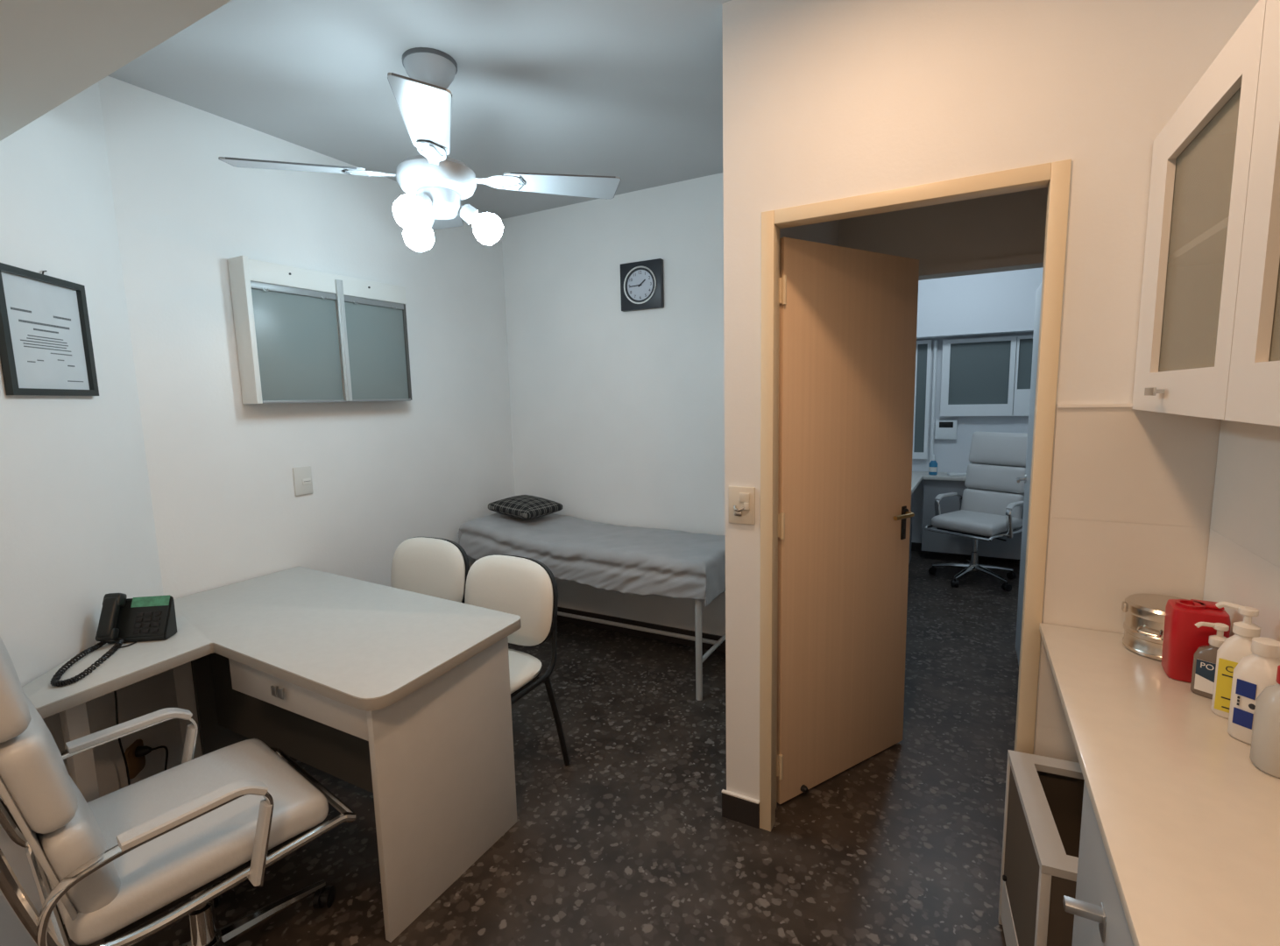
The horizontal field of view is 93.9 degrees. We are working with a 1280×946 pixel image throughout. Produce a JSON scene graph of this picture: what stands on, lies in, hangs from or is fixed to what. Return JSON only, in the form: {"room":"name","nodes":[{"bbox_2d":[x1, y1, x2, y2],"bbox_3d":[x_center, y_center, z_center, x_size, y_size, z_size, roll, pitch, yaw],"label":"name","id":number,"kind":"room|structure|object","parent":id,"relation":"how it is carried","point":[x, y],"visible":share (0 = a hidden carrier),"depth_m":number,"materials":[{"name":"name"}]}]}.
{"room":"examination room","nodes":[
{"label":"examination room","id":0,"kind":"room"},
{"bbox_2d":[0,81,183,945],"bbox_3d":[-1.790,-0.024,1.768,0.100,2.626,0.920,-3,7,-12],"label":"wall","id":1,"kind":"structure","parent":0,"point":[77,526],"depth_m":1.87,"materials":[{"name":"white paint"}]},
{"bbox_2d":[0,262,99,396],"bbox_3d":[-1.747,-0.414,1.764,0.019,0.369,0.352,-3,7,-12],"label":"framed certificate","id":2,"kind":"object","parent":1,"relation":"attached to","point":[46,346],"visible":1,"depth_m":1.75,"materials":[{"name":"grey"}]},
{"bbox_2d":[124,739,168,779],"bbox_3d":[-1.731,1.090,2.103,0.067,0.321,0.134,1,8,18],"label":"wall outlet","id":3,"kind":"object","parent":1,"relation":"attached to","point":[135,753],"visible":0.78,"depth_m":2.06,"materials":[{"name":"brown plastic"}]},
{"bbox_2d":[98,76,515,758],"bbox_3d":[-1.372,-0.213,3.183,0.100,2.626,2.149,3,8,28],"label":"wall","id":4,"kind":"structure","parent":0,"point":[227,510],"depth_m":2.64,"materials":[{"name":"white paint"}]},
{"bbox_2d":[292,466,313,495],"bbox_3d":[-1.552,0.036,2.754,0.013,0.128,0.084,3,8,28],"label":"wall switch","id":5,"kind":"object","parent":4,"relation":"attached to","point":[302,476],"visible":1,"depth_m":2.75,"materials":[{"name":"white plastic"}]},
{"bbox_2d":[227,255,411,403],"bbox_3d":[-1.436,-0.629,2.798,0.120,0.590,0.800,3,8,28],"label":"box","id":6,"kind":"object","parent":4,"relation":"attached to","point":[303,335],"visible":1,"depth_m":2.69,"materials":[{"name":"white"}]},
{"bbox_2d":[107,0,731,219],"bbox_3d":[-0.309,-1.335,0.998,4.400,0.100,4.666,3,8,28],"label":"ceiling","id":7,"kind":"structure","parent":0,"point":[631,91],"depth_m":2.15,"materials":[{"name":"paint"}]},
{"bbox_2d":[0,0,231,141],"bbox_3d":[-1.454,-1.074,1.271,1.950,0.434,0.285,3,8,28],"label":"ceiling","id":8,"kind":"structure","parent":7,"relation":"attached to","point":[52,51],"depth_m":1.18,"materials":[{"name":"white paint"}]},
{"bbox_2d":[218,47,621,252],"bbox_3d":[-0.714,-1.113,2.086,1.029,0.594,1.029,3,8,28],"label":"ceiling fan","id":9,"kind":"object","parent":7,"relation":"hanging from","point":[435,184],"visible":1,"depth_m":2.00,"materials":[{"name":"white metal"}]},
{"bbox_2d":[63,551,1019,945],"bbox_3d":[0.489,1.182,2.682,4.400,0.100,7.750,3,8,28],"label":"floor","id":10,"kind":"structure","parent":0,"point":[629,842],"depth_m":2.03,"materials":[{"name":"stone"}]},
{"bbox_2d":[0,636,356,945],"bbox_3d":[-1.147,0.756,1.433,0.617,1.130,0.736,4,9,38],"label":"office chair","id":11,"kind":"object","parent":10,"relation":"on","point":[114,862],"visible":1,"depth_m":1.30,"materials":[{"name":"grey leather"}]},
{"bbox_2d":[21,566,521,942],"bbox_3d":[-1.223,0.892,1.954,1.405,0.735,1.167,3,8,28],"label":"desk","id":12,"kind":"object","parent":10,"relation":"on","point":[402,697],"visible":0.94,"depth_m":1.85,"materials":[{"name":"laminate"}]},
{"bbox_2d":[49,593,176,686],"bbox_3d":[-1.588,0.475,1.765,0.187,0.158,0.365,-2,7,-7],"label":"telephone","id":13,"kind":"object","parent":12,"relation":"on","point":[123,619],"visible":1,"depth_m":1.90,"materials":[{"name":"black plastic"}]},
{"bbox_2d":[113,690,130,785],"bbox_3d":[-1.681,0.921,1.940,0.012,0.693,0.079,-6,9,-32],"label":"cable","id":14,"kind":"object","parent":12,"relation":"hanging from","point":[115,692],"visible":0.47,"depth_m":1.94,"materials":[{"name":"black plastic"}]},
{"bbox_2d":[390,537,469,603],"bbox_3d":[-1.051,0.748,2.632,0.463,0.850,0.503,2,8,26],"label":"chair","id":15,"kind":"object","parent":10,"relation":"on","point":[429,566],"visible":0.27,"depth_m":2.72,"materials":[{"name":"white plastic"}]},
{"bbox_2d":[464,554,570,766],"bbox_3d":[-0.608,0.782,2.279,0.463,0.850,0.503,3,8,28],"label":"chair","id":16,"kind":"object","parent":10,"relation":"on","point":[526,588],"visible":0.54,"depth_m":2.33,"materials":[{"name":"white plastic"}]},
{"bbox_2d":[466,555,725,700],"bbox_3d":[-0.235,0.672,3.445,1.520,0.753,0.546,3,8,28],"label":"couch","id":17,"kind":"object","parent":10,"relation":"on","point":[699,640],"visible":0.2,"depth_m":3.00,"materials":[{"name":"grey paint"}]},
{"bbox_2d":[458,512,725,607],"bbox_3d":[-0.246,0.424,3.406,1.573,0.282,0.591,3,8,28],"label":"sheet","id":18,"kind":"object","parent":17,"relation":"on","point":[630,560],"visible":0.91,"depth_m":3.16,"materials":[{"name":"white fabric"}]},
{"bbox_2d":[487,495,562,519],"bbox_3d":[-0.710,0.210,3.710,0.348,0.130,0.328,3,9,32],"label":"cushion","id":19,"kind":"object","parent":18,"relation":"on","point":[521,506],"visible":1,"depth_m":3.62,"materials":[{"name":"fabric"}]},
{"bbox_2d":[908,471,1023,564],"bbox_3d":[2.498,0.448,4.750,1.600,0.745,1.345,3,8,28],"label":"desk","id":20,"kind":"object","parent":10,"relation":"on","point":[942,483],"visible":0.24,"depth_m":5.10,"materials":[{"name":"laminate"}]},
{"bbox_2d":[928,454,937,475],"bbox_3d":[2.538,-0.069,5.170,0.066,0.172,0.067,3,8,28],"label":"spray bottle","id":21,"kind":"object","parent":20,"relation":"on","point":[933,464],"visible":1,"depth_m":5.15,"materials":[{"name":"blue plastic"}]},
{"bbox_2d":[947,473,966,475],"bbox_3d":[2.721,0.011,5.119,0.150,0.018,0.085,0,7,11],"label":"notepad","id":22,"kind":"object","parent":20,"relation":"on","point":[949,474],"visible":0.75,"depth_m":5.09,"materials":[{"name":"white paper"}]},
{"bbox_2d":[923,431,1027,591],"bbox_3d":[2.627,0.267,4.614,0.736,1.130,0.617,-6,9,-33],"label":"office chair","id":23,"kind":"object","parent":10,"relation":"on","point":[991,506],"visible":0.79,"depth_m":4.62,"materials":[{"name":"grey leather"}]},
{"bbox_2d":[997,749,1084,945],"bbox_3d":[1.053,1.027,1.382,0.323,0.507,0.430,2,8,23],"label":"trash bin","id":24,"kind":"object","parent":10,"relation":"on","point":[1043,797],"visible":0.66,"depth_m":1.44,"materials":[{"name":"white laminate"}]},
{"bbox_2d":[1062,782,1133,945],"bbox_3d":[0.628,0.976,0.549,0.352,0.838,1.038,3,8,28],"label":"base cabinet","id":25,"kind":"object","parent":10,"relation":"on","point":[1099,919],"visible":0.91,"depth_m":0.89,"materials":[{"name":"white laminate"}]},
{"bbox_2d":[1039,622,1279,945],"bbox_3d":[0.785,0.513,0.758,0.315,0.020,1.705,3,8,28],"label":"countertop","id":26,"kind":"structure","parent":25,"relation":"on","point":[1189,825],"depth_m":0.89,"materials":[{"name":"laminate"}]},
{"bbox_2d":[1121,594,1188,661],"bbox_3d":[1.210,0.357,1.376,0.160,0.116,0.167,3,8,28],"label":"steel canister","id":27,"kind":"object","parent":26,"relation":"on","point":[1143,625],"visible":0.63,"depth_m":1.36,"materials":[{"name":"silver metal"}]},
{"bbox_2d":[1161,599,1230,682],"bbox_3d":[1.166,0.352,1.257,0.092,0.158,0.091,3,9,32],"label":"sharps container","id":28,"kind":"object","parent":26,"relation":"on","point":[1182,638],"visible":0.82,"depth_m":1.23,"materials":[{"name":"red plastic"}]},
{"bbox_2d":[1190,622,1229,699],"bbox_3d":[1.133,0.367,1.173,0.047,0.149,0.067,-6,8,-31],"label":"pump bottle","id":29,"kind":"object","parent":26,"relation":"on","point":[1204,665],"visible":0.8,"depth_m":1.17,"materials":[{"name":"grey plastic"}]},
{"bbox_2d":[1211,601,1260,719],"bbox_3d":[1.100,0.346,1.099,0.059,0.211,0.079,-6,9,-33],"label":"pump bottle","id":30,"kind":"object","parent":26,"relation":"on","point":[1237,647],"visible":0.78,"depth_m":1.09,"materials":[{"name":"beige plastic"}]},
{"bbox_2d":[1227,636,1279,745],"bbox_3d":[1.063,0.372,1.022,0.066,0.181,0.069,-4,8,-23],"label":"pump bottle","id":31,"kind":"object","parent":26,"relation":"on","point":[1256,671],"visible":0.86,"depth_m":1.01,"materials":[{"name":"beige plastic"}]},
{"bbox_2d":[1249,664,1279,778],"bbox_3d":[1.020,0.389,0.940,0.072,0.170,0.072,3,8,28],"label":"plastic bottle","id":32,"kind":"object","parent":26,"relation":"on","point":[1265,742],"visible":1,"depth_m":0.94,"materials":[{"name":"grey plastic"}]},
{"bbox_2d":[721,785,759,828],"bbox_3d":[0.655,1.088,2.628,0.133,0.092,1.295,3,8,28],"label":"baseboard","id":33,"kind":"structure","parent":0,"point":[735,809],"depth_m":2.06,"materials":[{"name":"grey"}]},
{"bbox_2d":[501,172,1047,636],"bbox_3d":[0.584,-0.269,3.271,3.250,2.626,0.116,3,8,28],"label":"wall","id":34,"kind":"structure","parent":0,"point":[618,416],"depth_m":3.51,"materials":[{"name":"white paint"}]},
{"bbox_2d":[557,606,725,652],"bbox_3d":[0.033,0.968,3.690,1.981,0.092,0.012,3,8,28],"label":"baseboard","id":35,"kind":"structure","parent":34,"relation":"attached to","point":[722,647],"depth_m":3.70,"materials":[{"name":"grey"}]},
{"bbox_2d":[620,258,664,311],"bbox_3d":[0.008,-1.067,3.402,0.264,0.264,0.042,3,8,28],"label":"wall clock","id":36,"kind":"object","parent":34,"relation":"attached to","point":[641,282],"visible":1,"depth_m":3.38,"materials":[{"name":"grey plastic"}]},
{"bbox_2d":[918,253,1044,280],"bbox_3d":[1.463,0.068,2.821,0.830,2.030,0.120,3,8,28],"label":"door frame","id":37,"kind":"structure","parent":34,"relation":"attached to","point":[1030,261],"depth_m":2.62,"materials":[{"name":"white paint"}]},
{"bbox_2d":[1015,281,1042,664],"bbox_3d":[1.947,0.053,2.991,0.085,1.975,0.672,3,8,28],"label":"door","id":38,"kind":"structure","parent":34,"relation":"in","point":[1038,293],"depth_m":3.14,"materials":[{"name":"white wood"}]},
{"bbox_2d":[779,219,838,246],"bbox_3d":[0.657,-0.177,2.525,0.110,2.626,1.166,3,8,28],"label":"wall partition","id":39,"kind":"structure","parent":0,"point":[826,232],"depth_m":2.48,"materials":[{"name":"white paint"}]},
{"bbox_2d":[776,236,919,804],"bbox_3d":[0.786,0.189,2.198,0.716,1.953,0.089,-6,8,-32],"label":"door","id":40,"kind":"structure","parent":39,"relation":"in","point":[848,320],"depth_m":2.17,"materials":[{"name":"brown wood"}]},
{"bbox_2d":[759,159,1071,831],"bbox_3d":[0.752,0.223,1.794,0.761,2.012,0.136,3,8,28],"label":"door frame","id":41,"kind":"structure","parent":39,"relation":"attached to","point":[1056,176],"depth_m":1.62,"materials":[{"name":"beige paint"}]},
{"bbox_2d":[911,267,1043,543],"bbox_3d":[2.681,-0.560,5.213,2.700,2.620,0.330,3,8,28],"label":"wall","id":42,"kind":"structure","parent":0,"point":[1001,303],"depth_m":4.99,"materials":[{"name":"white paint"}]},
{"bbox_2d":[912,339,932,459],"bbox_3d":[2.453,-0.650,5.369,0.265,1.050,0.034,3,8,28],"label":"window","id":43,"kind":"structure","parent":42,"relation":"in","point":[920,431],"depth_m":5.33,"materials":[{"name":"white"}]},
{"bbox_2d":[928,340,937,466],"bbox_3d":[2.596,-0.608,5.288,0.031,1.100,0.031,3,8,28],"label":"pipe","id":44,"kind":"object","parent":42,"relation":"attached to","point":[935,350],"visible":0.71,"depth_m":5.27,"materials":[{"name":"white"}]},
{"bbox_2d":[934,419,957,439],"bbox_3d":[2.701,-0.383,5.277,0.170,0.170,0.042,3,8,28],"label":"controller","id":45,"kind":"object","parent":42,"relation":"attached to","point":[944,429],"visible":1,"depth_m":5.26,"materials":[{"name":"white plastic"}]},
{"bbox_2d":[911,542,1020,560],"bbox_3d":[2.738,0.692,5.424,2.500,0.080,0.012,3,8,28],"label":"baseboard","id":46,"kind":"structure","parent":42,"relation":"attached to","point":[915,546],"depth_m":5.46,"materials":[{"name":"grey"}]},
{"bbox_2d":[940,334,1033,416],"bbox_3d":[2.972,-0.810,5.042,0.765,0.655,0.069,3,8,28],"label":"wall cabinet","id":47,"kind":"object","parent":42,"relation":"attached to","point":[986,376],"visible":0.78,"depth_m":5.05,"materials":[{"name":"white"}]},
{"bbox_2d":[721,0,1258,800],"bbox_3d":[0.830,-0.077,1.707,1.199,2.626,0.117,3,8,28],"label":"wall","id":48,"kind":"structure","parent":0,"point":[823,100],"depth_m":1.54,"materials":[{"name":"white paint"}]},
{"bbox_2d":[728,486,755,524],"bbox_3d":[0.325,0.105,1.927,0.088,0.122,0.026,3,8,28],"label":"wall switch","id":49,"kind":"object","parent":48,"relation":"attached to","point":[741,500],"visible":1,"depth_m":1.93,"materials":[{"name":"beige plastic"}]},
{"bbox_2d":[1056,403,1132,408],"bbox_3d":[1.185,-0.162,1.427,0.311,0.008,0.010,3,8,28],"label":"trim","id":50,"kind":"structure","parent":48,"relation":"attached to","point":[1084,405],"depth_m":1.46,"materials":[{"name":"white"}]},
{"bbox_2d":[1034,407,1220,763],"bbox_3d":[1.202,0.536,1.518,0.311,1.400,0.004,3,8,28],"label":"tiled wall","id":51,"kind":"structure","parent":48,"relation":"attached to","point":[1119,464],"depth_m":1.47,"materials":[{"name":"tile"}]},
{"bbox_3d":[0.641,0.142,0.013,0.100,2.626,3.300,3,8,28],"label":"wall","id":52,"kind":"structure","parent":0,"visible":0},
{"bbox_2d":[1039,517,1279,731],"bbox_3d":[0.799,0.644,0.781,0.312,1.409,1.700,3,8,28],"label":"trim","id":53,"kind":"structure","parent":52,"relation":"attached to","point":[1053,518],"depth_m":1.45,"materials":[{"name":"ceramic"}]},
{"bbox_2d":[1131,0,1279,426],"bbox_3d":[0.951,-0.378,0.844,0.188,0.605,1.189,3,8,28],"label":"upper cabinet","id":54,"kind":"object","parent":52,"relation":"attached to","point":[1208,342],"visible":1,"depth_m":1.02,"materials":[{"name":"white paint"}]},
{"bbox_2d":[1202,419,1279,642],"bbox_3d":[0.935,0.658,0.711,0.004,1.413,1.679,3,8,28],"label":"tiled wall","id":55,"kind":"structure","parent":52,"relation":"attached to","point":[1246,508],"depth_m":1.21,"materials":[{"name":"tile"}]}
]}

